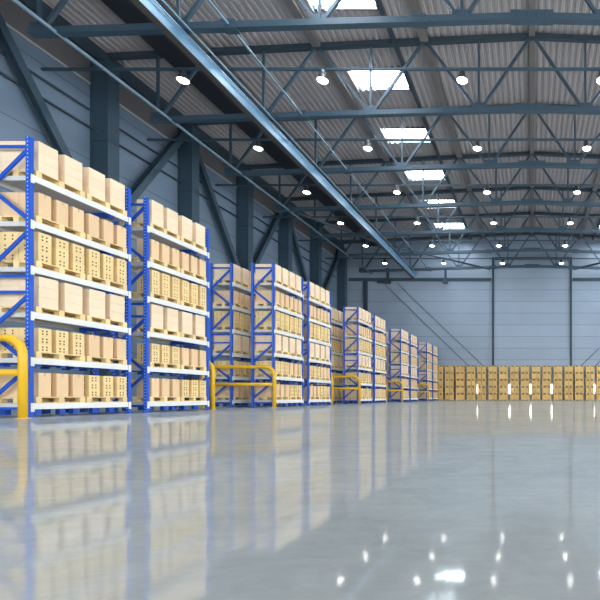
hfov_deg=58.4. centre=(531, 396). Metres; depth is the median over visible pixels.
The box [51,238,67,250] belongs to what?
carton
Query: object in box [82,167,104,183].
carton
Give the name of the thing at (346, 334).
wooden pallet
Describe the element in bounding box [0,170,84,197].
wooden pallet
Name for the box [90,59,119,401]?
steel column
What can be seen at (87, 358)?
wooden pallet
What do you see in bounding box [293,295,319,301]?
wooden pallet
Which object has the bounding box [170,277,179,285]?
carton
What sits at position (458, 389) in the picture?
carton
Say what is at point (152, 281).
carton
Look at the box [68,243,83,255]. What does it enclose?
carton
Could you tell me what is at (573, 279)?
wall rail
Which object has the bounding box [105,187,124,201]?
carton
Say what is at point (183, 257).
carton
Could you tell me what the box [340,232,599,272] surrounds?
roof truss
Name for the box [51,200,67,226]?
carton
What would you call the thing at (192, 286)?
carton
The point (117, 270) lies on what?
carton
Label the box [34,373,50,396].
carton
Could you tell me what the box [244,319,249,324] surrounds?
carton
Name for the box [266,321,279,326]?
carton
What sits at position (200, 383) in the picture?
carton
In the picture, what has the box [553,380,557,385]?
carton
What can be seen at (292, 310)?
wooden pallet
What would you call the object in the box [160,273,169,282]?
carton
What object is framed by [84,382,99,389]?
carton
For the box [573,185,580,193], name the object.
pendant lamp
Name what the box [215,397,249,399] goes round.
wooden pallet
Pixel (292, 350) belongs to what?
carton
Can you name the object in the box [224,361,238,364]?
carton
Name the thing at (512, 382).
carton
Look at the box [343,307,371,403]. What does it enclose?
rack
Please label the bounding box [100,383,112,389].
carton
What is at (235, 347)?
carton
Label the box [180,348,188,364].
carton
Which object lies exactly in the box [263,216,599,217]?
rail
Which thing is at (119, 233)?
carton
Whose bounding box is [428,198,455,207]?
skylight
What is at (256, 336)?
carton
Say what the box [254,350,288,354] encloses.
wooden pallet
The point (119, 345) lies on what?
carton
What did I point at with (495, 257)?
header
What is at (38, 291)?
carton
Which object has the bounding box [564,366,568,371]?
carton
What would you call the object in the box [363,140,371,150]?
pendant lamp
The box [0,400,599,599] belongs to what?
floor
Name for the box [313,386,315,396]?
carton
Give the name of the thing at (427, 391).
guard
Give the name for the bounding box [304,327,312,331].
carton
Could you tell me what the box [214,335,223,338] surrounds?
carton
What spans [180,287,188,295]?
carton
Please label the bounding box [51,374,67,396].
carton
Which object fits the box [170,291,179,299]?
carton
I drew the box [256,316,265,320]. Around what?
carton
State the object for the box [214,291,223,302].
carton
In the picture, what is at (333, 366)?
wooden pallet
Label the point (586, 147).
pendant lamp
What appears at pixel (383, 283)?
cable
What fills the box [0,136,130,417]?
rack
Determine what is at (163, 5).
beam
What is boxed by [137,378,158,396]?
carton
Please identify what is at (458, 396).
carton
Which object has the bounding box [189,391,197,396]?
carton
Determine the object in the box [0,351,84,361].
wooden pallet
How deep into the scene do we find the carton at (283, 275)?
22.67 m
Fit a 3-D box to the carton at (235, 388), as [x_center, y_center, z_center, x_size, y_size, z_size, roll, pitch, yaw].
[-14.734,-0.301,22.060,0.500,0.609,0.300,0,0,0]
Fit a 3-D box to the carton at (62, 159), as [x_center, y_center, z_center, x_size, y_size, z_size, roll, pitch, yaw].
[-12.714,-6.333,12.245,0.497,0.253,0.470,0,0,0]
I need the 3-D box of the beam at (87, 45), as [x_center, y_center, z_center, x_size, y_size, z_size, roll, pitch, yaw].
[-26.450,-20.783,24.500,0.500,0.830,76.600,0,0,0]
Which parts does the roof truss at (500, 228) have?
truss post, truss post, splice plate, truss post, splice plate, truss post, splice plate, truss post, splice plate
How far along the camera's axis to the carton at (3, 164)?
11.37 m
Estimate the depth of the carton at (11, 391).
11.37 m
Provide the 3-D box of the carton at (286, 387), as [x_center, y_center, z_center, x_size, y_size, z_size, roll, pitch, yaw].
[-12.708,-0.301,22.920,0.500,0.609,0.300,0,0,0]
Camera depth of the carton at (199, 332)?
16.82 m
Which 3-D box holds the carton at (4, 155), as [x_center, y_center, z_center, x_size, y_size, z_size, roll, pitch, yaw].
[-13.217,-6.078,11.605,0.497,0.253,0.470,0,0,0]
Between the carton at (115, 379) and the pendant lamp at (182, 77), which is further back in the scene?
the pendant lamp at (182, 77)
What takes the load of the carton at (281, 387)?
on the wooden pallet at (257, 398)
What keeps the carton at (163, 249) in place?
on the wooden pallet at (134, 259)
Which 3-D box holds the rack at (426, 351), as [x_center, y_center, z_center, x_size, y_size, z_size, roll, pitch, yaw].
[-13.000,-2.965,54.725,1.180,6.970,2.890,0,0,0]
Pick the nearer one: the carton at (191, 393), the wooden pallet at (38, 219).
the wooden pallet at (38, 219)
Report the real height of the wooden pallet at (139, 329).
0.165 m
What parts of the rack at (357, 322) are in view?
shelf panel, shelf panel, shelf panel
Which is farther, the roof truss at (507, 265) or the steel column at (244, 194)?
the roof truss at (507, 265)
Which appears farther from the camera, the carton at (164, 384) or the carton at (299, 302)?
the carton at (299, 302)
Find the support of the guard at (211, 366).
on the floor
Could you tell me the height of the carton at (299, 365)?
0.609 m
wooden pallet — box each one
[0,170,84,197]
[0,215,84,238]
[0,261,84,279]
[0,306,84,320]
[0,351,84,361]
[0,397,84,402]
[53,356,126,364]
[69,397,126,402]
[70,315,126,327]
[85,193,126,215]
[85,234,126,253]
[85,275,126,290]
[119,222,179,239]
[119,257,179,271]
[121,292,179,304]
[131,327,179,336]
[131,362,179,368]
[131,397,179,401]
[155,365,206,370]
[155,397,206,400]
[169,333,206,340]
[170,300,206,311]
[180,236,206,251]
[180,268,206,281]
[213,279,249,288]
[213,303,249,310]
[213,350,249,354]
[214,326,249,332]
[215,373,249,377]
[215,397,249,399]
[254,279,288,287]
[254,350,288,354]
[254,373,288,377]
[254,397,288,399]
[255,303,288,310]
[255,326,288,332]
[283,352,301,357]
[283,375,301,378]
[283,397,301,399]
[284,330,301,335]
[289,286,301,293]
[289,308,301,314]
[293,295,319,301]
[297,376,319,379]
[297,397,319,399]
[304,315,319,321]
[304,336,319,340]
[304,356,319,360]
[317,365,337,367]
[345,317,364,321]
[345,333,364,337]
[345,349,364,352]
[345,365,364,367]
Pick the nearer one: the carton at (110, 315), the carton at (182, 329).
the carton at (110, 315)
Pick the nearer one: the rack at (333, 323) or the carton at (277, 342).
the carton at (277, 342)
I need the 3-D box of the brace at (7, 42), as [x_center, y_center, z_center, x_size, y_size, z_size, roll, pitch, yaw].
[-26.250,-15.200,24.160,0.420,9.430,6.371,0,0,0]
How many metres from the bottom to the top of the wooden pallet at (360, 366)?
0.165 m
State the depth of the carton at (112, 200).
13.46 m
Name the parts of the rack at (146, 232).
shelf panel, shelf panel, shelf panel, shelf panel, shelf panel, shelf panel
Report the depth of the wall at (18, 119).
29.78 m
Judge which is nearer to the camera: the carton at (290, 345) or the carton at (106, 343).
the carton at (106, 343)
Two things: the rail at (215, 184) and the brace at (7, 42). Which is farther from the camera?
the rail at (215, 184)
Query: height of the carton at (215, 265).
0.253 m
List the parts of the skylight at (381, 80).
pane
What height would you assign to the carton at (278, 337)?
0.253 m
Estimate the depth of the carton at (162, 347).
15.27 m
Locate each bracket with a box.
[377,268,390,283]
[443,270,447,283]
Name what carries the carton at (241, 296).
on the wooden pallet at (214, 304)
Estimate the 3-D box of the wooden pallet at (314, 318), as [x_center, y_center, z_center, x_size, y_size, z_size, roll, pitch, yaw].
[-12.963,-4.473,25.840,1.020,0.165,1.240,0,0,0]
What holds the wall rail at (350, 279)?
attached to the wall at (532, 305)
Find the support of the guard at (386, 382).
on the floor
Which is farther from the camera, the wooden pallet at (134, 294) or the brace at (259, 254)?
the brace at (259, 254)
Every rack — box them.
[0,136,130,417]
[110,197,208,412]
[209,263,266,406]
[251,263,303,406]
[289,281,330,405]
[315,309,345,402]
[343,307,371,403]
[361,315,385,402]
[368,333,388,401]
[389,329,408,401]
[402,334,417,401]
[418,342,431,400]
[424,345,437,400]
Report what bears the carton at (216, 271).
on the carton at (216, 276)
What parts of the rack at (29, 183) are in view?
shelf panel, shelf panel, shelf panel, shelf panel, shelf panel, shelf panel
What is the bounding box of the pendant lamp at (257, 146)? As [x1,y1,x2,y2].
[253,140,262,150]
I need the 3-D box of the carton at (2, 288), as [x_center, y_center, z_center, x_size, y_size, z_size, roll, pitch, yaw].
[-13.211,-2.658,11.605,0.497,0.253,0.470,0,0,0]
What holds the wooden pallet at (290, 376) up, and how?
on the rack at (273, 286)
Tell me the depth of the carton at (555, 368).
61.10 m
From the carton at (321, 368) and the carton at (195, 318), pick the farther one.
the carton at (321, 368)
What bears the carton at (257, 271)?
on the carton at (257, 276)
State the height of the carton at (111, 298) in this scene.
0.253 m
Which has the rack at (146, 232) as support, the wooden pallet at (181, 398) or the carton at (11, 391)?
the wooden pallet at (181, 398)
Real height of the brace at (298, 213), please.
0.260 m
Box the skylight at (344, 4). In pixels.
[309,0,378,9]
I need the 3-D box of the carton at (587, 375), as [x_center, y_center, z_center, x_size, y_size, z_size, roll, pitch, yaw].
[7.609,-2.854,61.597,0.540,0.805,1.005,0,0,0]
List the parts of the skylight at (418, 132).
pane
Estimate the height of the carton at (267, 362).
0.201 m
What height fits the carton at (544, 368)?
0.810 m
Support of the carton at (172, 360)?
on the wooden pallet at (151, 364)
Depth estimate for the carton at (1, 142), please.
11.37 m
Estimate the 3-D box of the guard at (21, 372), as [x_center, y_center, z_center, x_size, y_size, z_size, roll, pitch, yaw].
[-13.895,-0.487,10.800,3.550,2.015,0.200,0,0,0]
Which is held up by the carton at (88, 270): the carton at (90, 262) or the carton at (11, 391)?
the carton at (90, 262)
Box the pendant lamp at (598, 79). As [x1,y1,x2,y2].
[596,70,599,83]
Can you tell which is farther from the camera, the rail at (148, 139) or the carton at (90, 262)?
the rail at (148, 139)
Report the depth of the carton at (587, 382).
61.10 m
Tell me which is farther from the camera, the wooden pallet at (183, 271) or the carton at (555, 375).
the carton at (555, 375)
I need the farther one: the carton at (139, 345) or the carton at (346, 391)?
the carton at (346, 391)
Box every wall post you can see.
[363,281,367,388]
[492,257,493,393]
[570,257,571,393]
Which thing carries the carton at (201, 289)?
on the carton at (202, 296)
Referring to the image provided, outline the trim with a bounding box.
[5,22,334,256]
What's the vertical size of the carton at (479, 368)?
0.805 m
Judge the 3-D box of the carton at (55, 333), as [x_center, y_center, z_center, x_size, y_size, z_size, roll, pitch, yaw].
[-12.719,-1.643,11.954,0.499,0.201,0.312,0,0,0]
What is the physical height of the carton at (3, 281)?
0.253 m
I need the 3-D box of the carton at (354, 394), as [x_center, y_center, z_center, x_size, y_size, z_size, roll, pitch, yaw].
[-12.709,-0.301,32.600,0.500,0.609,0.300,0,0,0]
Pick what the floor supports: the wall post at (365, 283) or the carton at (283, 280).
the wall post at (365, 283)
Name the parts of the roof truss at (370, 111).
truss post, truss post, splice plate, truss post, splice plate, truss post, splice plate, truss post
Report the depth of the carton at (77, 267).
12.32 m
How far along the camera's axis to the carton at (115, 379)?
13.63 m
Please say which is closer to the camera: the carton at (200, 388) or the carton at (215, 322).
the carton at (200, 388)
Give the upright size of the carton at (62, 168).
0.253 m
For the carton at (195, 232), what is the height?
0.253 m
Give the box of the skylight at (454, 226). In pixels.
[434,222,465,229]
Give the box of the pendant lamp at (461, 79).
[457,69,467,83]
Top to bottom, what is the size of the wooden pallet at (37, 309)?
0.165 m
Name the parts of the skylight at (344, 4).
pane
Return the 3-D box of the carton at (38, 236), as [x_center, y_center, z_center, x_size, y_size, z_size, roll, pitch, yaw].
[-12.716,-4.040,11.524,0.499,0.248,0.312,0,0,0]
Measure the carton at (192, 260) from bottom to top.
0.609 m
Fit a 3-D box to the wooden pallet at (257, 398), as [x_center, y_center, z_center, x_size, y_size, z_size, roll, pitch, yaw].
[-12.965,0.086,22.460,1.020,0.165,1.240,0,0,0]
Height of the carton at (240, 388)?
0.609 m
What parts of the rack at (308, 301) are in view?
shelf panel, shelf panel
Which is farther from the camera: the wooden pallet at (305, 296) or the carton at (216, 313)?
the wooden pallet at (305, 296)
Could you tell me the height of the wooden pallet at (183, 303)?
0.165 m
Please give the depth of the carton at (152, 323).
14.86 m
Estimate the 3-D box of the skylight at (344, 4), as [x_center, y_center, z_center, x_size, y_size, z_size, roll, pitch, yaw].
[-10.575,-22.175,24.530,3.770,0.370,2.180,0,0,0]
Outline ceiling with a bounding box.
[42,0,599,243]
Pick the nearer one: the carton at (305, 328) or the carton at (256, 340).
the carton at (256, 340)
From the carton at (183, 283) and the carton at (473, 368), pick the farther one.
the carton at (473, 368)
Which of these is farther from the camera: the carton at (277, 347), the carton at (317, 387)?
the carton at (317, 387)
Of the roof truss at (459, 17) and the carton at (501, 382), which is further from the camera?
the carton at (501, 382)
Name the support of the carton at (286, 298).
on the wooden pallet at (256, 304)
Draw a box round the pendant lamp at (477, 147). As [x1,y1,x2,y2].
[473,140,481,150]
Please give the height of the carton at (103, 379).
0.201 m
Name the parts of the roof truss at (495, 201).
truss post, truss post, splice plate, truss post, splice plate, truss post, splice plate, truss post, splice plate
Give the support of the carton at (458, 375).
on the wooden pallet
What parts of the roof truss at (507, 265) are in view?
splice plate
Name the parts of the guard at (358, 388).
rail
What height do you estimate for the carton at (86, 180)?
0.253 m
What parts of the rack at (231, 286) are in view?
shelf panel, shelf panel, shelf panel, shelf panel, shelf panel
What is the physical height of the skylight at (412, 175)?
0.370 m
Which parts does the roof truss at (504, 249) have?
truss post, splice plate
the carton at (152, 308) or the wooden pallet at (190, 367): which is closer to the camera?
the carton at (152, 308)
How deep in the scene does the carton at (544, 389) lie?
61.10 m
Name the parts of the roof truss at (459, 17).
truss post, gusset plate, truss post, splice plate, truss post, gusset plate, splice plate, truss post, gusset plate, splice plate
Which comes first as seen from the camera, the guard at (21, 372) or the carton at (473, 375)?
the guard at (21, 372)
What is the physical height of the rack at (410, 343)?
6.970 m
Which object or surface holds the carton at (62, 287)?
on the carton at (62, 296)
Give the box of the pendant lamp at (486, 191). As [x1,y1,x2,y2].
[483,185,490,193]
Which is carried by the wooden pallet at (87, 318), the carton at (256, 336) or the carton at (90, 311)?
the carton at (90, 311)
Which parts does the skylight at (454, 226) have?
pane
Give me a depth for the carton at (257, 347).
21.91 m
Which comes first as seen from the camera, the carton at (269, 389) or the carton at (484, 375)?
the carton at (269, 389)
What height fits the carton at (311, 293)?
0.253 m
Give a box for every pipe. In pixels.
[0,50,337,270]
[0,71,337,278]
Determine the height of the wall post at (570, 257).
19.920 m
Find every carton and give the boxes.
[0,141,18,150]
[0,151,18,160]
[0,161,18,170]
[0,192,18,215]
[0,232,18,241]
[0,242,18,251]
[0,252,18,260]
[0,278,19,286]
[0,286,19,296]
[0,297,18,305]
[0,328,18,335]
[0,344,16,351]
[0,376,16,396]
[19,141,57,159]
[19,151,57,169]
[19,161,57,179]
[19,192,50,220]
[19,232,50,244]
[19,242,50,254]
[19,252,50,263]
[19,276,57,290]
[19,286,57,299]
[19,297,57,309]
[19,328,51,336]
[19,336,51,344]
[34,344,51,352]
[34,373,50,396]
[51,174,81,190]
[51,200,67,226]
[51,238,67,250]
[51,247,67,259]
[51,257,67,268]
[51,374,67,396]
[52,330,67,338]
[52,338,67,346]
[52,346,67,353]
[58,155,81,171]
[58,164,81,181]
[58,283,81,295]
[58,292,81,304]
[58,302,81,313]
[67,207,83,231]
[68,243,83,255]
[68,253,83,264]
[68,262,83,272]
[68,332,83,340]
[68,340,83,348]
[68,347,83,355]
[68,374,83,396]
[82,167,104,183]
[82,176,104,192]
[82,185,104,200]
[82,289,104,300]
[82,298,104,309]
[82,307,104,317]
[84,213,98,237]
[84,249,99,260]
[84,258,99,268]
[84,266,99,277]
[84,335,99,356]
[84,375,99,382]
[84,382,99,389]
[84,390,99,396]
[98,196,124,210]
[99,219,112,242]
[100,254,112,264]
[100,262,112,272]
[100,271,112,281]
[100,337,112,357]
[100,376,112,382]
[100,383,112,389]
[100,390,112,396]
[105,178,124,193]
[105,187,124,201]
[105,294,124,305]
[105,302,124,313]
[105,311,124,321]
[113,225,125,247]
[113,258,126,268]
[113,266,126,276]
[113,275,126,284]
[113,339,125,359]
[113,377,126,383]
[113,383,126,389]
[113,390,126,396]
[137,200,162,212]
[137,207,162,219]
[137,215,162,227]
[137,239,158,259]
[137,270,159,279]
[137,277,159,286]
[137,285,159,293]
[137,304,162,313]
[137,312,162,321]
[137,319,162,328]
[137,343,159,349]
[137,350,159,356]
[137,356,159,362]
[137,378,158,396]
[156,244,168,263]
[159,345,169,351]
[159,379,169,396]
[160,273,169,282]
[160,281,169,289]
[160,288,169,296]
[160,351,169,357]
[160,357,169,363]
[163,208,177,219]
[163,215,177,227]
[163,223,177,234]
[163,308,177,316]
[163,315,177,324]
[163,323,177,331]
[169,248,178,266]
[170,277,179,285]
[170,284,179,292]
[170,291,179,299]
[170,346,179,352]
[170,352,179,358]
[170,358,179,363]
[170,379,179,396]
[178,216,191,226]
[178,223,191,233]
[178,230,191,240]
[178,311,191,320]
[178,319,191,327]
[178,326,191,333]
[179,252,188,270]
[180,280,188,288]
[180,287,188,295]
[180,294,188,301]
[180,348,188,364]
[180,380,188,385]
[180,385,188,390]
[180,391,188,396]
[189,256,196,273]
[189,283,197,291]
[189,290,197,297]
[189,297,197,304]
[189,349,197,365]
[189,380,197,385]
[189,386,197,390]
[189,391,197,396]
[192,222,204,233]
[192,229,204,239]
[192,236,204,246]
[192,315,204,322]
[192,322,204,329]
[192,328,204,336]
[197,259,205,276]
[198,286,205,293]
[198,292,205,300]
[198,299,205,306]
[198,350,205,366]
[198,381,205,385]
[198,386,205,390]
[198,391,205,396]
[214,264,223,266]
[214,269,223,273]
[214,274,223,278]
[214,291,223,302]
[214,311,223,315]
[214,316,223,320]
[214,321,223,325]
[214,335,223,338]
[214,339,223,344]
[214,345,223,349]
[214,361,223,364]
[215,386,223,396]
[224,264,240,271]
[224,269,240,276]
[224,274,240,281]
[224,291,238,303]
[224,311,238,316]
[224,316,238,321]
[224,321,238,326]
[224,334,240,340]
[224,339,240,345]
[224,345,240,350]
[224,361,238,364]
[224,369,238,373]
[224,386,237,396]
[238,386,243,396]
[239,293,243,305]
[241,268,248,274]
[241,273,248,279]
[241,278,248,284]
[241,336,248,341]
[241,341,248,346]
[241,346,248,351]
[244,295,249,307]
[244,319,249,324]
[244,386,248,396]
[255,264,265,266]
[255,269,265,273]
[255,274,265,279]
[255,335,265,338]
[255,339,265,344]
[255,345,265,349]
[255,386,265,396]
[256,291,265,302]
[256,311,265,315]
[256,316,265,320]
[256,321,265,326]
[256,361,265,364]
[266,264,280,271]
[266,269,280,276]
[266,274,280,281]
[266,291,278,303]
[266,311,279,316]
[266,316,279,321]
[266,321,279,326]
[266,334,280,339]
[266,339,280,345]
[266,345,280,350]
[266,361,279,364]
[266,369,279,373]
[266,384,278,396]
[278,278,287,284]
[279,293,283,305]
[279,384,283,396]
[281,268,287,274]
[281,273,287,279]
[281,336,287,341]
[281,341,287,346]
[281,346,287,351]
[284,295,288,306]
[284,385,288,396]
[288,271,294,277]
[288,276,294,282]
[288,281,294,287]
[288,338,294,343]
[288,343,294,347]
[288,348,294,352]
[289,296,292,308]
[289,363,292,374]
[293,298,297,310]
[293,363,297,374]
[298,300,301,311]
[298,364,301,375]
[304,291,313,296]
[304,305,312,315]
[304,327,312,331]
[304,331,312,335]
[304,343,313,347]
[304,347,313,351]
[304,386,312,396]
[313,306,315,316]
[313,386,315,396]
[316,308,319,318]
[316,386,319,396]
[320,309,322,319]
[320,367,322,376]
[323,311,326,320]
[323,368,326,377]
[327,368,329,377]
[345,325,351,332]
[345,390,351,396]
[352,325,360,333]
[352,390,356,396]
[439,366,443,371]
[439,373,443,378]
[439,380,443,385]
[445,373,449,378]
[449,366,454,371]
[449,380,454,385]
[449,387,454,392]
[449,394,454,398]
[450,373,454,378]
[456,366,465,371]
[456,373,465,378]
[456,380,464,385]
[456,387,465,392]
[456,394,465,398]
[471,366,475,371]
[471,373,475,378]
[471,380,475,385]
[477,366,481,371]
[482,373,486,378]
[493,373,497,378]
[499,366,507,371]
[499,373,507,378]
[499,380,507,385]
[499,387,507,391]
[499,394,507,398]
[510,366,514,371]
[510,380,514,385]
[542,366,550,371]
[542,373,550,378]
[542,380,550,385]
[542,387,550,391]
[542,394,550,398]
[553,366,557,371]
[553,373,557,378]
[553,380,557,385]
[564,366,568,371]
[564,373,568,378]
[574,366,582,371]
[574,373,582,378]
[574,387,583,392]
[574,394,582,398]
[575,380,583,385]
[585,366,589,371]
[585,373,589,378]
[585,380,589,385]
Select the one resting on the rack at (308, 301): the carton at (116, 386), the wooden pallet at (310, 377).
the wooden pallet at (310, 377)
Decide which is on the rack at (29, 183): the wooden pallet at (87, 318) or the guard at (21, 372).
the wooden pallet at (87, 318)
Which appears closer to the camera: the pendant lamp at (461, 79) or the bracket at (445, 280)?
the pendant lamp at (461, 79)
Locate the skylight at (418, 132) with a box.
[381,126,431,142]
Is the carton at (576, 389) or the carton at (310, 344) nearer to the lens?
the carton at (310, 344)
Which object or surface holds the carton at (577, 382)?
on the wooden pallet
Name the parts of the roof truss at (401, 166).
truss post, truss post, splice plate, truss post, splice plate, truss post, splice plate, truss post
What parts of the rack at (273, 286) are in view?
shelf panel, shelf panel, shelf panel, shelf panel, shelf panel, shelf panel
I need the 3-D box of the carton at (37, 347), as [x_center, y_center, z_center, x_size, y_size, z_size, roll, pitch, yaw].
[-12.714,-1.237,11.524,0.499,0.201,0.312,0,0,0]
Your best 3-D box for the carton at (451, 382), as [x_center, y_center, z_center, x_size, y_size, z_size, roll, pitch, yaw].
[-10.939,-1.907,61.597,0.540,0.805,1.005,0,0,0]
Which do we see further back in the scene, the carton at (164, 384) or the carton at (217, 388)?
the carton at (217, 388)
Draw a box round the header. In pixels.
[495,257,568,259]
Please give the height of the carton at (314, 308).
0.609 m
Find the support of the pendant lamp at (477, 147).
hanging from the rail at (148, 139)
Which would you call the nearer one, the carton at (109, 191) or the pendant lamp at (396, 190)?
the carton at (109, 191)
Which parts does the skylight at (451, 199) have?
pane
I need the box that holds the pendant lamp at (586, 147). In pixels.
[582,140,590,150]
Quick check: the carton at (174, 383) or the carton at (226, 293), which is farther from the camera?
the carton at (226, 293)
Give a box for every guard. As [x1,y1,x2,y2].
[0,334,27,417]
[131,359,216,409]
[200,365,277,407]
[277,376,332,404]
[311,375,360,403]
[346,382,387,402]
[366,381,402,401]
[418,384,428,400]
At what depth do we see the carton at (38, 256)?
11.39 m
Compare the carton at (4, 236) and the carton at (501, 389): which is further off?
the carton at (501, 389)
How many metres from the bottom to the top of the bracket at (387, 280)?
2.100 m
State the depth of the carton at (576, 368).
61.10 m
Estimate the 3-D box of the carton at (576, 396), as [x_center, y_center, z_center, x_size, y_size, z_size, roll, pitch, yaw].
[6.414,-0.015,61.597,1.150,0.810,1.005,0,0,0]
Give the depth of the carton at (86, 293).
12.79 m
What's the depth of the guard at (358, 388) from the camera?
31.82 m
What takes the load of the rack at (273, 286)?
on the floor
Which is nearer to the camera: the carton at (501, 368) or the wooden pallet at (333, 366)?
the wooden pallet at (333, 366)
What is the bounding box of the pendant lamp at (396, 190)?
[393,185,399,193]
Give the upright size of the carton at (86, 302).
0.253 m
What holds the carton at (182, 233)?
on the wooden pallet at (183, 239)
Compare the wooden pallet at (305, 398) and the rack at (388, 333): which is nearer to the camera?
the wooden pallet at (305, 398)
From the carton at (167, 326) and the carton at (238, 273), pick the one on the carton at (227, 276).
the carton at (238, 273)
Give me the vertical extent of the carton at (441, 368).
0.805 m
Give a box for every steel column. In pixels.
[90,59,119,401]
[178,126,199,400]
[236,176,253,398]
[278,203,292,384]
[310,227,321,385]
[337,248,346,398]
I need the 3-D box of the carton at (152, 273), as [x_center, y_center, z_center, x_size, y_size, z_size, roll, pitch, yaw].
[-12.705,-4.040,14.904,0.499,0.248,0.312,0,0,0]
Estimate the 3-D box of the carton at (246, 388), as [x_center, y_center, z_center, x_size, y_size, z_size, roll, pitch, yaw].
[-14.742,-0.301,22.920,0.500,0.609,0.300,0,0,0]
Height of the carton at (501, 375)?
0.810 m
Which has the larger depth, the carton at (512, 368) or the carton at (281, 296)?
the carton at (512, 368)
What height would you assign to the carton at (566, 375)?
0.805 m
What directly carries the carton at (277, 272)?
on the carton at (269, 276)
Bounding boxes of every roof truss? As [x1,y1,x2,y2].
[27,0,599,38]
[107,32,599,123]
[190,104,599,176]
[246,151,599,211]
[286,186,599,237]
[316,212,599,256]
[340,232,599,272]
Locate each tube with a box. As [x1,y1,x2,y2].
[12,0,372,274]
[161,0,417,273]
[207,0,430,271]
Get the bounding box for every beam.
[18,0,343,247]
[101,0,377,245]
[130,0,414,278]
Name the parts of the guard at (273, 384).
rail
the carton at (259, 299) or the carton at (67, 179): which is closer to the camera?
the carton at (67, 179)
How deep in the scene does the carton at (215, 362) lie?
21.91 m
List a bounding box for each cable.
[383,283,477,374]
[396,282,482,365]
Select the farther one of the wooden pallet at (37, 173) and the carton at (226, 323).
the carton at (226, 323)
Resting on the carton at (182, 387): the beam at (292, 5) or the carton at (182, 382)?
the carton at (182, 382)
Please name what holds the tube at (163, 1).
attached to the roof truss at (459, 17)
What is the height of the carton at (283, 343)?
0.253 m
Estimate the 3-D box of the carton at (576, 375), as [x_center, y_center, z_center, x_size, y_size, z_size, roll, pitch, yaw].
[6.413,-2.857,61.597,1.150,0.810,1.005,0,0,0]
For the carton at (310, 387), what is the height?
0.609 m
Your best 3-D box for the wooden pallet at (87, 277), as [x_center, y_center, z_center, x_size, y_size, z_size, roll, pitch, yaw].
[-12.962,-3.333,13.220,1.020,0.165,1.240,0,0,0]
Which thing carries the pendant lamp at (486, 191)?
hanging from the rail at (215, 184)
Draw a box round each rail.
[41,67,599,70]
[147,138,599,140]
[215,184,599,185]
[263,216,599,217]
[298,240,599,240]
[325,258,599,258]
[349,278,491,280]
[572,278,599,280]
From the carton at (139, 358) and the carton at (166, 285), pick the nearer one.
the carton at (139, 358)
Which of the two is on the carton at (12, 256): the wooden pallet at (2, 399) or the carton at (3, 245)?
the carton at (3, 245)
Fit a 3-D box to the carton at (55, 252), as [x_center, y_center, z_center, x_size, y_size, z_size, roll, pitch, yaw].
[-12.718,-3.791,11.954,0.499,0.248,0.312,0,0,0]
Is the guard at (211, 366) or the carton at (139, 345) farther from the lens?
the guard at (211, 366)
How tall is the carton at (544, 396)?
0.810 m
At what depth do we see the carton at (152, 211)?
14.85 m
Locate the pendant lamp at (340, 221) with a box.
[337,217,343,224]
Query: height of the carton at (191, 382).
0.201 m
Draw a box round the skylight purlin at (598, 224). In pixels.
[592,219,599,239]
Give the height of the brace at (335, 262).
9.450 m
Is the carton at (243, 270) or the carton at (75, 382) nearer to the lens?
the carton at (75, 382)
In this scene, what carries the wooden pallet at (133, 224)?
on the rack at (146, 232)
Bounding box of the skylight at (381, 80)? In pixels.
[349,66,410,90]
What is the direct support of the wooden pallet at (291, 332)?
on the rack at (273, 286)
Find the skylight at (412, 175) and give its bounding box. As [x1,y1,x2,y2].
[406,170,445,179]
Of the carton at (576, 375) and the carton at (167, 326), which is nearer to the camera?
the carton at (167, 326)
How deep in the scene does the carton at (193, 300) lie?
16.57 m
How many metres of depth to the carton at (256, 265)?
21.91 m
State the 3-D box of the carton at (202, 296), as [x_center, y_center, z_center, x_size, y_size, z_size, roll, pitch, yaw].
[-12.705,-3.791,17.064,0.499,0.248,0.312,0,0,0]
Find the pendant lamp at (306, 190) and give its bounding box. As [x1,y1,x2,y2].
[303,186,310,193]
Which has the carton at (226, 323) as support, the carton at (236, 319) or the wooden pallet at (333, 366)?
the carton at (236, 319)
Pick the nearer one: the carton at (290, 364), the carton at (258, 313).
the carton at (258, 313)
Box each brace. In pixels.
[0,13,72,158]
[119,131,186,221]
[199,152,239,265]
[253,212,283,272]
[292,224,307,281]
[293,212,375,242]
[323,251,340,289]
[387,244,490,269]
[573,262,599,269]
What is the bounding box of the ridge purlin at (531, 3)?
[528,0,535,236]
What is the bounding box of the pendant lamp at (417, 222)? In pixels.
[414,217,419,224]
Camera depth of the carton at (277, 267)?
21.96 m
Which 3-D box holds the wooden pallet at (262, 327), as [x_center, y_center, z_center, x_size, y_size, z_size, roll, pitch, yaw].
[-12.955,-3.333,22.460,1.020,0.165,1.240,0,0,0]
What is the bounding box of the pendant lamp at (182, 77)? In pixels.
[176,69,189,83]
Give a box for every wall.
[0,0,336,401]
[344,235,599,399]
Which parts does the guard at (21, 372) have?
rail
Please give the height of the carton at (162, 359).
0.201 m
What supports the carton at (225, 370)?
on the wooden pallet at (216, 374)
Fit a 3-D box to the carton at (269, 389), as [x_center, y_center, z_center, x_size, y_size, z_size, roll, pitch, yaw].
[-12.715,-0.301,22.060,0.500,0.609,0.300,0,0,0]
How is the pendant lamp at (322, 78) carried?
hanging from the rail at (42, 68)
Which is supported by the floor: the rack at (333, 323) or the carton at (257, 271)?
the rack at (333, 323)
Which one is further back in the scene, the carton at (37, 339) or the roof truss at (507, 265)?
the roof truss at (507, 265)
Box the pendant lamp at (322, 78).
[316,69,328,83]
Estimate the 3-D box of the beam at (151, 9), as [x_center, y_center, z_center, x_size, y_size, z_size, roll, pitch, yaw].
[-16.450,-16.780,31.400,0.400,0.760,62.800,0,0,0]

